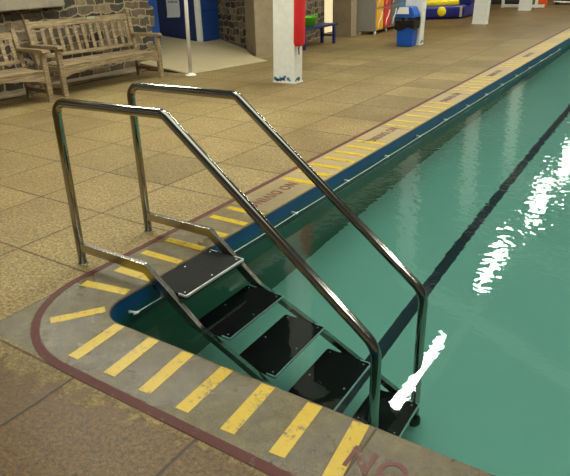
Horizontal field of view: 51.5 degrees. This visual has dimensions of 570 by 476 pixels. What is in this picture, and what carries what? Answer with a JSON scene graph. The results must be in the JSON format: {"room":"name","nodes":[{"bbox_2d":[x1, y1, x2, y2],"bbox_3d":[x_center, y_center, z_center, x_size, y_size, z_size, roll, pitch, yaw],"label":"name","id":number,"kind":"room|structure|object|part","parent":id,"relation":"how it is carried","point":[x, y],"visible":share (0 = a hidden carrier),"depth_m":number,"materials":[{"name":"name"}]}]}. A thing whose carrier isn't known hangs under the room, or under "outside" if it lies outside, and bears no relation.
{"room":"indoor swimming pool","nodes":[
{"label":"indoor swimming pool","id":0,"kind":"room"},
{"bbox_2d":[0,0,154,92],"bbox_3d":[-4.861,-2.916,6.126,0.480,3.400,9.066,14,29,31],"label":"wall","id":1,"kind":"structure","parent":0,"point":[141,13],"depth_m":8.68,"materials":[{"name":"stone"}]},
{"bbox_2d":[0,0,64,11],"bbox_3d":[-4.841,-2.249,5.858,0.220,0.310,6.200,14,29,31],"label":"trim","id":2,"kind":"structure","parent":1,"relation":"attached to","point":[5,5],"depth_m":7.74,"materials":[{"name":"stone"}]},
{"bbox_2d":[0,66,146,100],"bbox_3d":[-4.663,-1.233,6.485,0.300,0.070,8.600,14,29,31],"label":"baseboard","id":3,"kind":"structure","parent":1,"relation":"attached to","point":[9,94],"depth_m":8.68,"materials":[{"name":"stone"}]},
{"bbox_2d":[148,0,160,43],"bbox_3d":[-2.743,-4.755,10.225,0.150,3.200,1.100,14,29,31],"label":"wall","id":4,"kind":"structure","parent":0,"point":[155,29],"depth_m":10.94,"materials":[{"name":"paint"}]},
{"bbox_2d":[140,35,267,73],"bbox_3d":[-2.116,-3.679,11.211,2.314,0.386,4.816,-15,28,-27],"label":"floor","id":5,"kind":"structure","parent":0,"point":[217,54],"depth_m":10.39,"materials":[{"name":"beige plastic"}]},
{"bbox_2d":[244,0,272,56],"bbox_3d":[-0.414,-5.031,10.421,0.770,3.400,1.050,14,29,31],"label":"wall","id":6,"kind":"structure","parent":0,"point":[258,13],"depth_m":10.56,"materials":[{"name":"paint"}]},
{"bbox_2d":[217,0,323,49],"bbox_3d":[-0.273,-5.686,11.841,1.550,3.400,2.880,14,29,31],"label":"wall","id":7,"kind":"structure","parent":0,"point":[231,13],"depth_m":11.70,"materials":[{"name":"stone"}]},
{"bbox_2d":[194,0,202,41],"bbox_3d":[-1.718,-5.143,11.141,0.110,2.920,0.065,14,29,31],"label":"door frame","id":8,"kind":"structure","parent":7,"relation":"attached to","point":[197,8],"depth_m":11.53,"materials":[{"name":"white paint"}]},
{"bbox_2d":[200,0,219,41],"bbox_3d":[-1.359,-5.406,11.665,0.108,2.900,1.340,14,29,31],"label":"door","id":9,"kind":"structure","parent":7,"relation":"in","point":[209,9],"depth_m":11.78,"materials":[{"name":"blue paint"}]},
{"bbox_2d":[157,0,196,40],"bbox_3d":[-2.874,-5.465,11.903,2.830,2.900,0.100,14,29,31],"label":"door","id":10,"kind":"structure","parent":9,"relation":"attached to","point":[175,27],"depth_m":11.89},
{"bbox_2d":[166,0,179,17],"bbox_3d":[-2.237,-4.656,11.735,0.350,0.532,0.025,14,29,31],"label":"paper notice","id":11,"kind":"object","parent":10,"relation":"attached to","point":[173,8],"visible":1,"depth_m":11.78,"materials":[{"name":"white paper"}]},
{"bbox_2d":[324,0,332,32],"bbox_3d":[1.111,-6.436,13.858,0.100,3.000,2.180,14,29,31],"label":"window","id":12,"kind":"structure","parent":7,"relation":"in","point":[328,4],"depth_m":14.09,"materials":[{"name":"white"}]},
{"bbox_2d":[0,0,569,475],"bbox_3d":[5.615,-3.633,11.386,18.500,0.300,31.000,14,29,31],"label":"floor","id":13,"kind":"structure","parent":0,"point":[53,422],"depth_m":4.91,"materials":[{"name":"beige tile"}]},
{"bbox_2d":[0,29,54,102],"bbox_3d":[-3.654,-1.915,6.917,0.733,0.851,1.580,17,31,36],"label":"garden bench","id":14,"kind":"object","parent":13,"relation":"on","point":[22,74],"visible":1,"depth_m":7.36,"materials":[{"name":"brown wood"}]},
{"bbox_3d":[-3.913,-2.307,6.961,0.043,0.088,1.460,17,31,36],"label":"rail","id":15,"kind":"part","parent":14,"relation":"part of","materials":[{"name":"brown wood"}]},
{"bbox_3d":[-3.850,-2.008,7.050,0.036,0.053,1.460,17,31,36],"label":"rail","id":16,"kind":"part","parent":14,"relation":"part of","materials":[{"name":"brown wood"}]},
{"bbox_3d":[-3.392,-2.237,7.600,0.181,0.851,0.055,17,31,36],"label":"post","id":17,"kind":"part","parent":14,"relation":"part of","materials":[{"name":"brown wood"}]},
{"bbox_3d":[-3.158,-2.329,7.341,0.665,0.050,0.080,17,31,36],"label":"armrest","id":18,"kind":"part","parent":14,"relation":"part of","materials":[{"name":"brown wood"}]},
{"bbox_3d":[-2.950,-1.985,7.319,0.060,0.600,0.065,17,31,36],"label":"leg","id":19,"kind":"part","parent":14,"relation":"part of","materials":[{"name":"brown wood"}]},
{"bbox_2d":[22,10,163,96],"bbox_3d":[-2.609,-2.630,8.301,0.734,0.936,1.725,16,30,34],"label":"garden bench","id":20,"kind":"object","parent":13,"relation":"on","point":[65,68],"visible":0.94,"depth_m":8.26,"materials":[{"name":"brown wood"}]},
{"bbox_3d":[-3.330,-2.410,7.871,0.181,0.936,0.055,16,30,34],"label":"post","id":21,"kind":"part","parent":20,"relation":"part of","materials":[{"name":"brown wood"}]},
{"bbox_3d":[-3.088,-2.467,7.636,0.665,0.050,0.080,16,30,34],"label":"armrest","id":22,"kind":"part","parent":20,"relation":"part of","materials":[{"name":"brown wood"}]},
{"bbox_3d":[-3.082,-2.218,7.752,0.480,0.070,0.040,16,30,34],"label":"seat rail","id":23,"kind":"part","parent":20,"relation":"part of","materials":[{"name":"brown wood"}]},
{"bbox_3d":[-2.875,-2.125,7.620,0.060,0.600,0.065,16,30,34],"label":"leg","id":24,"kind":"part","parent":20,"relation":"part of","materials":[{"name":"brown wood"}]},
{"bbox_3d":[-2.877,-3.058,8.322,0.043,0.088,1.605,16,30,34],"label":"rail","id":25,"kind":"part","parent":20,"relation":"part of","materials":[{"name":"brown wood"}]},
{"bbox_3d":[-2.805,-2.682,8.444,0.036,0.053,1.605,16,30,34],"label":"rail","id":26,"kind":"part","parent":20,"relation":"part of","materials":[{"name":"brown wood"}]},
{"bbox_3d":[-2.326,-2.980,9.043,0.181,0.936,0.055,16,30,34],"label":"post","id":27,"kind":"part","parent":20,"relation":"part of","materials":[{"name":"brown wood"}]},
{"bbox_3d":[-2.084,-3.037,8.808,0.665,0.050,0.080,16,30,34],"label":"armrest","id":28,"kind":"part","parent":20,"relation":"part of","materials":[{"name":"brown wood"}]},
{"bbox_3d":[-1.871,-2.695,8.792,0.060,0.600,0.065,16,30,34],"label":"leg","id":29,"kind":"part","parent":20,"relation":"part of","materials":[{"name":"brown wood"}]},
{"bbox_2d":[184,0,195,75],"bbox_3d":[-1.471,-3.656,8.456,0.169,2.601,0.182,-9,26,-15],"label":"pole","id":30,"kind":"object","parent":13,"relation":"on","point":[190,73],"visible":1,"depth_m":8.75,"materials":[{"name":"metal"}]},
{"bbox_2d":[0,27,569,475],"bbox_3d":[9.668,-3.169,9.745,9.863,0.020,25.365,14,29,31],"label":"pool edge","id":31,"kind":"structure","parent":13,"relation":"on","point":[275,431],"depth_m":2.40,"materials":[{"name":"concrete"}]},
{"bbox_2d":[272,0,302,83],"bbox_3d":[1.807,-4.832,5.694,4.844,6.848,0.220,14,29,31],"label":"pillar","id":32,"kind":"structure","parent":13,"relation":"on","point":[287,64],"depth_m":7.97,"materials":[{"name":"paint"}]},
{"bbox_2d":[294,0,305,54],"bbox_3d":[0.191,-3.312,7.484,0.181,1.911,0.209,14,29,31],"label":"cover","id":33,"kind":"object","parent":32,"relation":"hanging from","point":[299,5],"visible":1,"depth_m":7.66,"materials":[{"name":"plastic"}]},
{"bbox_2d":[302,22,337,49],"bbox_3d":[0.564,-4.004,11.725,0.360,0.390,1.360,14,29,31],"label":"bench","id":34,"kind":"object","parent":13,"relation":"on","point":[322,25],"visible":0.57,"depth_m":12.02,"materials":[{"name":"blue paint"}]},
{"bbox_3d":[0.363,-3.746,11.225,0.050,0.350,0.050,14,29,31],"label":"leg","id":35,"kind":"part","parent":34,"relation":"part of","materials":[{"name":"blue paint"}]},
{"bbox_2d":[305,14,317,26],"bbox_3d":[0.434,-4.223,11.461,0.414,0.236,0.400,14,29,31],"label":"plastic tub","id":36,"kind":"object","parent":34,"relation":"on","point":[310,21],"visible":0.66,"depth_m":11.34,"materials":[{"name":"green plastic"}]},
{"bbox_3d":[0.559,-4.163,11.652,0.360,0.040,1.360,14,29,31],"label":"seat","id":37,"kind":"part","parent":34,"relation":"part of","materials":[{"name":"blue paint"}]},
{"bbox_3d":[0.765,-4.225,12.241,0.050,0.350,0.050,14,29,31],"label":"leg","id":38,"kind":"part","parent":34,"relation":"part of","materials":[{"name":"blue paint"}]},
{"bbox_3d":[0.999,-4.168,12.099,0.050,0.350,0.050,14,29,31],"label":"leg","id":39,"kind":"part","parent":34,"relation":"part of","materials":[{"name":"blue paint"}]},
{"bbox_2d":[333,0,356,36],"bbox_3d":[1.280,-6.026,12.711,0.520,3.200,0.300,14,29,31],"label":"wall pier","id":40,"kind":"object","parent":13,"relation":"on","point":[344,11],"visible":0.8,"depth_m":13.12,"materials":[{"name":"paint"}]},
{"bbox_2d":[356,0,405,34],"bbox_3d":[2.536,-6.079,14.298,0.495,1.900,3.006,11,28,26],"label":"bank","id":41,"kind":"object","parent":13,"relation":"on","point":[372,15],"visible":0.66,"depth_m":13.44,"materials":[{"name":"grey metal"}]},
{"bbox_3d":[1.829,-4.985,13.354,0.350,0.500,0.006,11,28,26],"label":"panel","id":42,"kind":"part","parent":41,"relation":"part of","materials":[{"name":"grey metal"}]},
{"bbox_3d":[2.143,-5.417,13.279,0.018,0.430,0.440,11,28,26],"label":"door","id":43,"kind":"part","parent":41,"relation":"part of","materials":[{"name":"yellow metal"}]},
{"bbox_3d":[2.157,-4.990,13.474,0.018,0.430,0.440,11,28,26],"label":"door","id":44,"kind":"part","parent":41,"relation":"part of","materials":[{"name":"yellow metal"}]},
{"bbox_3d":[2.390,-5.176,13.863,0.018,0.430,0.440,11,28,26],"label":"door","id":45,"kind":"part","parent":41,"relation":"part of","materials":[{"name":"red metal"}]},
{"bbox_3d":[2.376,-5.603,13.668,0.018,0.430,0.440,11,28,26],"label":"door","id":46,"kind":"part","parent":41,"relation":"part of","materials":[{"name":"red metal"}]},
{"bbox_3d":[2.623,-5.362,14.252,0.018,0.430,0.440,11,28,26],"label":"door","id":47,"kind":"part","parent":41,"relation":"part of","materials":[{"name":"grey metal"}]},
{"bbox_2d":[394,6,420,46],"bbox_3d":[2.331,-4.034,11.274,0.418,0.715,0.339,14,29,31],"label":"waste bin","id":48,"kind":"object","parent":13,"relation":"on","point":[408,18],"visible":1,"depth_m":11.16,"materials":[{"name":"blue plastic"}]},
{"bbox_3d":[2.323,-4.261,11.170,0.380,0.215,0.300,14,29,31],"label":"lid","id":49,"kind":"part","parent":48,"relation":"part of","materials":[{"name":"blue plastic"}]},
{"bbox_2d":[406,0,426,44],"bbox_3d":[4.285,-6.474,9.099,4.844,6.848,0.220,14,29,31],"label":"pillar","id":50,"kind":"structure","parent":13,"relation":"on","point":[421,4],"depth_m":11.33,"materials":[{"name":"paint"}]},
{"bbox_2d":[425,0,474,19],"bbox_3d":[4.378,-7.228,17.391,3.682,1.300,2.635,-2,25,0],"label":"castle","id":51,"kind":"object","parent":13,"relation":"on","point":[435,9],"visible":0.5,"depth_m":16.43,"materials":[{"name":"blue plastic"}]},
{"bbox_2d":[471,0,490,23],"bbox_3d":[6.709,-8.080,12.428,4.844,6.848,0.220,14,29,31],"label":"pillar","id":52,"kind":"structure","parent":13,"relation":"on","point":[481,11],"depth_m":14.79,"materials":[{"name":"paint"}]},
{"bbox_2d":[491,0,518,3],"bbox_3d":[8.035,-9.272,21.230,1.000,1.600,0.520,14,29,31],"label":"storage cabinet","id":53,"kind":"object","parent":13,"relation":"on","point":[492,1],"visible":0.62,"depth_m":21.32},
{"bbox_2d":[501,0,544,7],"bbox_3d":[7.714,-7.993,19.040,1.340,1.080,0.080,14,29,31],"label":"metal frame","id":54,"kind":"object","parent":13,"relation":"on","point":[536,5],"visible":0.83,"depth_m":19.27,"materials":[{"name":"white paint"}]},
{"bbox_3d":[7.728,-7.553,19.242,1.340,0.090,0.080,14,29,31],"label":"rail","id":55,"kind":"part","parent":54,"relation":"part of","materials":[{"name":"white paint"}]},
{"bbox_2d":[517,0,532,10],"bbox_3d":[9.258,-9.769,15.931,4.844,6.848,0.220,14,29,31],"label":"pillar","id":56,"kind":"structure","parent":13,"relation":"on","point":[524,5],"depth_m":18.35,"materials":[{"name":"paint"}]},
{"bbox_2d":[538,0,547,5],"bbox_3d":[8.684,-8.253,19.802,0.280,0.900,0.100,14,29,31],"label":"board","id":57,"kind":"object","parent":13,"relation":"on","point":[539,1],"visible":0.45,"depth_m":19.89,"materials":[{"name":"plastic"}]},
{"bbox_2d":[554,0,569,3],"bbox_3d":[9.822,-8.454,20.160,1.017,0.900,0.665,14,29,31],"label":"trolley","id":58,"kind":"object","parent":13,"relation":"on","point":[555,1],"visible":1,"depth_m":20.21,"materials":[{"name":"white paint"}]},
{"bbox_2d":[121,44,569,475],"bbox_3d":[9.919,-3.082,9.846,9.490,0.001,25.000,14,29,31],"label":"pool water","id":59,"kind":"object","parent":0,"point":[476,207],"visible":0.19,"depth_m":3.10,"materials":[{"name":"teal liquid"}]},
{"bbox_3d":[9.883,-2.199,10.232,9.600,0.104,25.100,14,29,31],"label":"floor","id":60,"kind":"structure","parent":0,"visible":0},
{"bbox_2d":[52,82,427,394],"bbox_3d":[-0.236,0.287,3.039,1.838,1.975,0.569,14,29,31],"label":"pool handrail","id":61,"kind":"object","parent":60,"relation":"on","point":[187,280],"depth_m":2.89,"materials":[{"name":"silver metal"}]},
{"bbox_2d":[153,262,241,299],"bbox_3d":[-0.458,0.195,3.156,0.230,0.018,0.459,14,29,31],"label":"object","id":62,"kind":"object","parent":61,"relation":"on","point":[187,280],"depth_m":3.10,"materials":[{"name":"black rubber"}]},
{"bbox_3d":[-0.100,0.174,3.220,1.819,1.905,0.044,14,29,31],"label":"handrail","id":63,"kind":"part","parent":61,"relation":"part of","materials":[{"name":"silver metal"}]},
{"bbox_3d":[9.857,-2.566,10.061,9.620,0.915,25.120,14,29,31],"label":"wall","id":64,"kind":"structure","parent":0,"visible":0},
{"bbox_2d":[110,38,569,323],"bbox_3d":[9.840,-3.081,9.825,9.620,0.219,25.120,14,29,31],"label":"trim","id":65,"kind":"structure","parent":64,"relation":"attached to","point":[147,295],"depth_m":4.51,"materials":[{"name":"blue tile"}]},
{"bbox_2d":[128,48,560,314],"bbox_3d":[2.214,-1.600,7.090,0.038,0.029,10.924,14,29,31],"label":"cord","id":66,"kind":"object","parent":64,"relation":"attached to","point":[418,136],"visible":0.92,"depth_m":4.71,"materials":[{"name":"white plastic"}]}
]}

